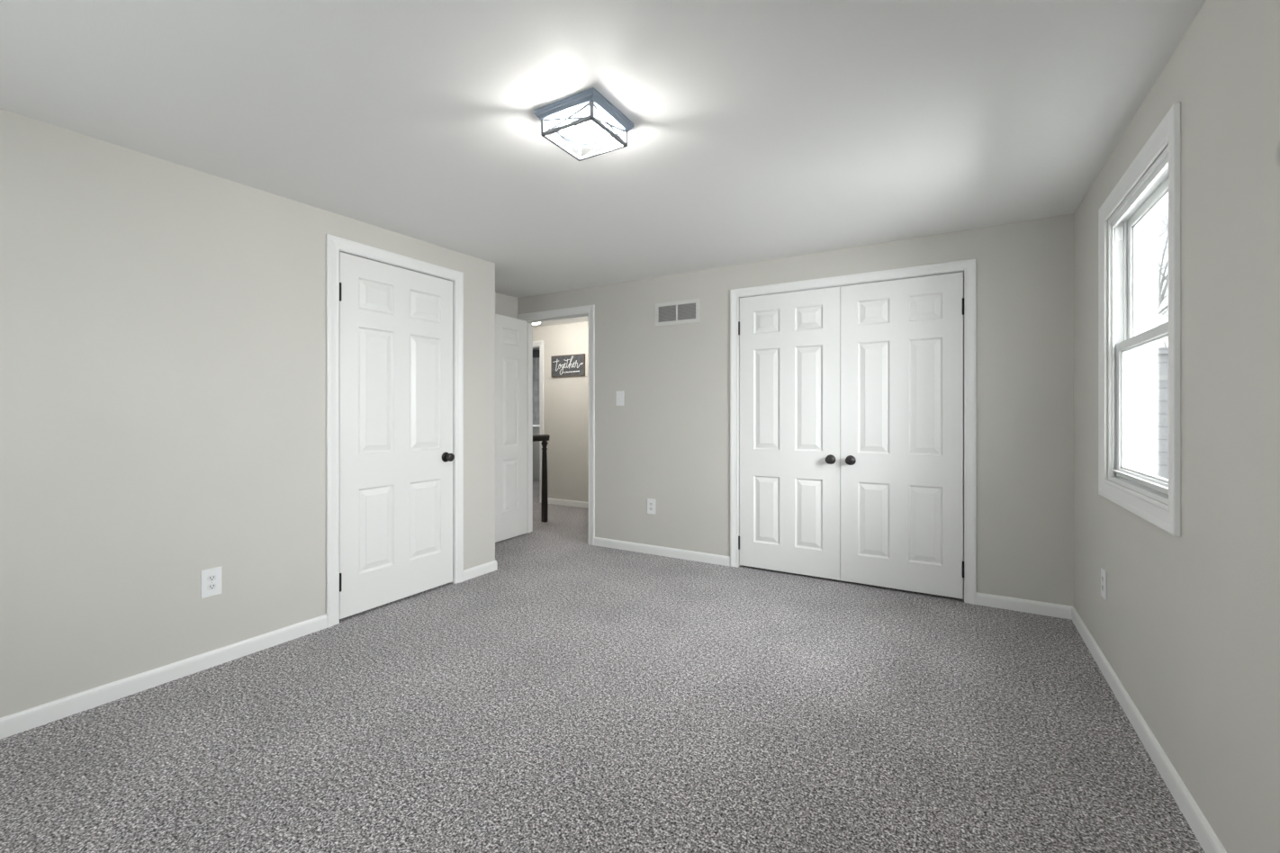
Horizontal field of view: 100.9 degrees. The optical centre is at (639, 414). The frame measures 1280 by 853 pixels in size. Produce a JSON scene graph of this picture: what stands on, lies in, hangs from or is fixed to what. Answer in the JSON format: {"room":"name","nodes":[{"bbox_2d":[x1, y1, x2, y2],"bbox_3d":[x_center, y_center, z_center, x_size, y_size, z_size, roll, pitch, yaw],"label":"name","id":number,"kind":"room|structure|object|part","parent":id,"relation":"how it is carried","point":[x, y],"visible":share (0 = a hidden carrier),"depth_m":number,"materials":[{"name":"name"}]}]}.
{"room":"empty bedroom","nodes":[
{"label":"empty bedroom","id":0,"kind":"room"},
{"bbox_2d":[0,108,495,718],"bbox_3d":[-2.309,-0.021,2.494,0.708,2.340,3.673,0,0,31],"label":"wall","id":1,"kind":"structure","parent":0,"point":[163,322],"depth_m":2.25,"materials":[{"name":"beige paint"}]},
{"bbox_2d":[0,614,327,739],"bbox_3d":[-2.273,1.113,1.849,0.012,0.072,2.332,0,0,31],"label":"baseboard","id":2,"kind":"structure","parent":1,"relation":"attached to","point":[28,719],"depth_m":2.20,"materials":[{"name":"white paint"}]},
{"bbox_2d":[200,567,221,598],"bbox_3d":[-1.947,0.765,2.403,0.007,0.126,0.078,0,0,31],"label":"outlet","id":3,"kind":"object","parent":1,"relation":"attached to","point":[211,579],"visible":1,"depth_m":2.40,"materials":[{"name":"white plastic"}]},
{"bbox_2d":[207,583,216,590],"bbox_3d":[-1.945,0.785,2.402,0.002,0.025,0.034,0,0,31],"label":"receptacle","id":4,"kind":"object","parent":3,"relation":"attached to","point":[210,586],"depth_m":2.40,"materials":[{"name":"white plastic"}]},
{"bbox_2d":[207,575,216,581],"bbox_3d":[-1.945,0.746,2.402,0.002,0.025,0.034,0,0,31],"label":"receptacle","id":5,"kind":"object","parent":3,"relation":"attached to","point":[210,578],"depth_m":2.40,"materials":[{"name":"white plastic"}]},
{"bbox_2d":[325,234,463,628],"bbox_3d":[-1.500,0.090,3.265,0.134,2.117,0.915,0,0,31],"label":"door frame","id":6,"kind":"structure","parent":1,"relation":"attached to","point":[335,245],"depth_m":2.90,"materials":[{"name":"white paint"}]},
{"bbox_2d":[339,252,454,619],"bbox_3d":[-1.448,0.118,3.231,0.096,2.024,0.773,0,0,31],"label":"door","id":7,"kind":"structure","parent":1,"relation":"in","point":[396,456],"depth_m":3.19,"materials":[{"name":"white paint"}]},
{"bbox_3d":[-1.262,0.286,3.500,0.052,0.055,0.055,0,0,31],"label":"knob","id":8,"kind":"part","parent":7,"relation":"part of","materials":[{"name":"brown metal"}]},
{"bbox_2d":[463,560,497,581],"bbox_3d":[-1.434,1.113,3.943,0.706,0.072,0.312,0,0,31],"label":"baseboard","id":9,"kind":"structure","parent":1,"relation":"attached to","point":[491,566],"depth_m":3.75,"materials":[{"name":"white paint"}]},
{"bbox_2d":[495,292,517,318],"bbox_3d":[-1.711,-0.021,3.737,0.708,2.340,2.881,0,0,31],"label":"wall","id":10,"kind":"structure","parent":0,"point":[505,305],"depth_m":4.96,"materials":[{"name":"beige paint"}]},
{"bbox_2d":[495,314,526,542],"bbox_3d":[-1.249,0.124,4.698,0.098,2.020,0.766,0,0,27],"label":"door","id":11,"kind":"structure","parent":10,"relation":"in","point":[510,333],"depth_m":4.83,"materials":[{"name":"white paint"}]},
{"bbox_2d":[532,348,539,480],"bbox_3d":[-1.178,-0.021,7.911,2.900,2.340,1.695,0,0,31],"label":"wall","id":12,"kind":"structure","parent":0,"point":[536,429],"depth_m":9.15,"materials":[{"name":"grey paint"}]},
{"bbox_2d":[532,350,539,426],"bbox_3d":[-1.432,-0.436,8.855,1.560,1.310,0.129,0,0,31],"label":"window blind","id":13,"kind":"object","parent":12,"relation":"attached to","point":[536,353],"visible":0.06,"depth_m":9.09,"materials":[{"name":"grey fabric"}]},
{"bbox_2d":[532,321,588,502],"bbox_3d":[-0.953,-0.021,6.722,4.300,2.340,0.120,0,0,31],"label":"wall","id":14,"kind":"structure","parent":0,"point":[565,399],"depth_m":6.64,"materials":[{"name":"beige paint"}]},
{"bbox_2d":[532,340,543,503],"bbox_3d":[-1.584,0.100,7.088,0.862,2.097,0.134,0,0,31],"label":"door frame","id":15,"kind":"structure","parent":14,"relation":"attached to","point":[539,345],"depth_m":6.84,"materials":[{"name":"white paint"}]},
{"bbox_2d":[550,353,585,377],"bbox_3d":[-0.901,-0.603,6.607,0.517,0.268,0.024,0,0,31],"label":"wall sign","id":16,"kind":"object","parent":14,"relation":"attached to","point":[567,365],"visible":1,"depth_m":6.60,"materials":[{"name":"grey wood"}]},
{"bbox_2d":[547,497,588,508],"bbox_3d":[-0.244,1.113,6.224,2.301,0.072,0.012,0,0,31],"label":"baseboard","id":17,"kind":"structure","parent":14,"relation":"attached to","point":[556,501],"depth_m":6.61,"materials":[{"name":"white paint"}]},
{"bbox_2d":[0,480,1204,852],"bbox_3d":[-0.785,1.208,4.361,7.200,0.120,8.500,0,0,31],"label":"floor","id":18,"kind":"structure","parent":0,"point":[572,695],"depth_m":1.90,"materials":[{"name":"grey carpet"}]},
{"bbox_2d":[540,441,548,522],"bbox_3d":[-1.016,0.718,5.626,0.072,0.862,0.072,0,0,31],"label":"newel post","id":19,"kind":"object","parent":18,"relation":"on","point":[544,506],"visible":1,"depth_m":5.60,"materials":[{"name":"black wood"}]},
{"bbox_2d":[532,434,549,441],"bbox_3d":[-1.111,0.252,5.465,0.068,0.067,0.463,0,0,31],"label":"rail","id":20,"kind":"object","parent":19,"relation":"on","point":[536,437],"visible":0.48,"depth_m":5.53,"materials":[{"name":"brown wood"}]},
{"bbox_3d":[-1.016,1.048,5.626,0.049,0.200,0.049,0,0,31],"label":"post","id":21,"kind":"part","parent":19,"relation":"part of","materials":[{"name":"brown wood"}]},
{"bbox_2d":[0,0,1205,327],"bbox_3d":[-0.785,-1.174,4.361,7.200,0.217,8.500,0,0,31],"label":"ceiling","id":22,"kind":"structure","parent":0,"point":[763,130],"depth_m":1.88,"materials":[{"name":"white paint"}]},
{"bbox_2d":[533,87,634,161],"bbox_3d":[-0.203,-1.055,1.955,0.265,0.092,0.265,0,0,31],"label":"ceiling lamp","id":23,"kind":"object","parent":22,"relation":"attached to","point":[584,118],"visible":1,"depth_m":1.91,"materials":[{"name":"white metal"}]},
{"bbox_3d":[-0.263,-1.038,1.924,0.063,0.051,0.051,0,0,-27],"label":"bulb","id":24,"kind":"part","parent":23,"relation":"part of","materials":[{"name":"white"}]},
{"bbox_3d":[-0.143,-1.038,1.986,0.063,0.051,0.051,0,0,-27],"label":"bulb","id":25,"kind":"part","parent":23,"relation":"part of","materials":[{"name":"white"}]},
{"bbox_2d":[517,213,1073,606],"bbox_3d":[-0.492,-0.021,4.758,7.098,2.340,0.120,0,0,31],"label":"wall","id":26,"kind":"structure","parent":0,"point":[668,444],"depth_m":3.48,"materials":[{"name":"beige paint"}]},
{"bbox_2d":[517,304,594,545],"bbox_3d":[-0.752,0.096,4.913,0.900,2.105,0.150,0,0,31],"label":"door frame","id":27,"kind":"structure","parent":26,"relation":"attached to","point":[589,310],"depth_m":4.92,"materials":[{"name":"white paint"}]},
{"bbox_3d":[-0.718,0.096,4.971,0.900,2.105,0.014,0,0,31],"label":"hall casing","id":28,"kind":"part","parent":27,"relation":"part of","materials":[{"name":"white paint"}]},
{"bbox_2d":[616,391,623,405],"bbox_3d":[-0.172,-0.133,4.489,0.080,0.124,0.017,0,0,31],"label":"light switch","id":29,"kind":"object","parent":26,"relation":"attached to","point":[619,394],"visible":1,"depth_m":4.49,"materials":[{"name":"white plastic"}]},
{"bbox_2d":[647,498,655,514],"bbox_3d":[0.092,0.758,4.337,0.078,0.126,0.007,0,0,31],"label":"outlet","id":30,"kind":"object","parent":26,"relation":"attached to","point":[651,502],"visible":1,"depth_m":4.33,"materials":[{"name":"white plastic"}]},
{"bbox_2d":[594,537,730,567],"bbox_3d":[0.139,1.113,4.307,1.256,0.072,0.012,0,0,31],"label":"baseboard","id":31,"kind":"structure","parent":26,"relation":"attached to","point":[690,555],"depth_m":4.26,"materials":[{"name":"white paint"}]},
{"bbox_2d":[655,297,699,326],"bbox_3d":[0.293,-0.807,4.216,0.397,0.187,0.010,0,0,31],"label":"air vent","id":32,"kind":"object","parent":26,"relation":"in","point":[685,311],"visible":1,"depth_m":4.21,"materials":[{"name":"white metal"}]},
{"bbox_2d":[738,286,840,580],"bbox_3d":[1.043,0.132,3.765,0.722,1.998,0.096,0,0,31],"label":"door","id":33,"kind":"structure","parent":26,"relation":"in","point":[790,342],"depth_m":3.77,"materials":[{"name":"white paint"}]},
{"bbox_3d":[1.289,0.311,3.594,0.055,0.055,0.052,0,0,31],"label":"knob","id":34,"kind":"part","parent":33,"relation":"part of","materials":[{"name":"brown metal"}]},
{"bbox_2d":[730,258,976,604],"bbox_3d":[1.384,0.107,3.636,1.563,2.084,0.134,0,0,31],"label":"door frame","id":35,"kind":"structure","parent":26,"relation":"attached to","point":[969,267],"depth_m":3.33,"materials":[{"name":"white paint"}]},
{"bbox_2d":[840,271,964,599],"bbox_3d":[1.664,0.132,3.397,0.715,1.998,0.096,0,0,31],"label":"door","id":36,"kind":"structure","parent":26,"relation":"in","point":[902,339],"depth_m":3.40,"materials":[{"name":"white paint"}]},
{"bbox_3d":[1.399,0.311,3.528,0.055,0.055,0.052,0,0,31],"label":"knob","id":37,"kind":"part","parent":36,"relation":"part of","materials":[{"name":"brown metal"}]},
{"bbox_2d":[963,275,964,561],"bbox_3d":[1.704,-0.021,3.903,2.448,2.340,0.650,0,0,31],"label":"wall","id":38,"kind":"structure","parent":0,"point":[963,275],"depth_m":3.80,"materials":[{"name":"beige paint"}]},
{"bbox_2d":[1073,0,1279,852],"bbox_3d":[1.291,-0.021,0.927,0.120,2.340,4.651,0,0,31],"label":"wall","id":39,"kind":"structure","parent":0,"point":[1188,625],"depth_m":1.36,"materials":[{"name":"beige paint"}]},
{"bbox_2d":[976,592,1226,852],"bbox_3d":[1.074,1.113,1.133,0.463,0.072,4.517,0,0,31],"label":"baseboard","id":40,"kind":"structure","parent":39,"relation":"attached to","point":[1200,826],"depth_m":1.93,"materials":[{"name":"white paint"}]},
{"bbox_2d":[1100,567,1106,600],"bbox_3d":[2.065,0.755,2.356,0.007,0.126,0.078,0,0,31],"label":"outlet","id":41,"kind":"object","parent":39,"relation":"attached to","point":[1103,572],"visible":1,"depth_m":2.34,"materials":[{"name":"white plastic"}]},
{"bbox_2d":[1098,101,1180,536],"bbox_3d":[1.909,-0.280,1.931,0.192,1.313,0.980,0,0,31],"label":"window","id":42,"kind":"structure","parent":39,"relation":"in","point":[1144,232],"depth_m":2.03,"materials":[{"name":"white paint"}]},
{"bbox_3d":[1.893,-0.280,1.941,0.116,1.132,0.799,0,0,31],"label":"frame","id":43,"kind":"part","parent":42,"relation":"part of","materials":[{"name":"white plastic"}]},
{"bbox_3d":[1.857,0.243,1.962,0.016,0.007,0.758,0,0,31],"label":"lift rail","id":44,"kind":"part","parent":42,"relation":"part of","materials":[{"name":"white plastic"}]},
{"bbox_3d":[1.876,-0.019,1.951,0.028,0.570,0.758,0,0,31],"label":"sash","id":45,"kind":"part","parent":42,"relation":"part of","materials":[{"name":"white plastic"}]},
{"bbox_3d":[1.877,-0.019,1.950,0.003,0.498,0.674,0,0,31],"label":"pane","id":46,"kind":"part","parent":42,"relation":"part of","materials":[{"name":"clear glass"}]},
{"bbox_3d":[1.907,-0.545,1.933,0.028,0.562,0.758,0,0,31],"label":"sash","id":47,"kind":"part","parent":42,"relation":"part of","materials":[{"name":"white plastic"}]},
{"bbox_3d":[1.908,-0.545,1.932,0.003,0.490,0.674,0,0,31],"label":"pane","id":48,"kind":"part","parent":42,"relation":"part of","materials":[{"name":"clear glass"}]}
]}

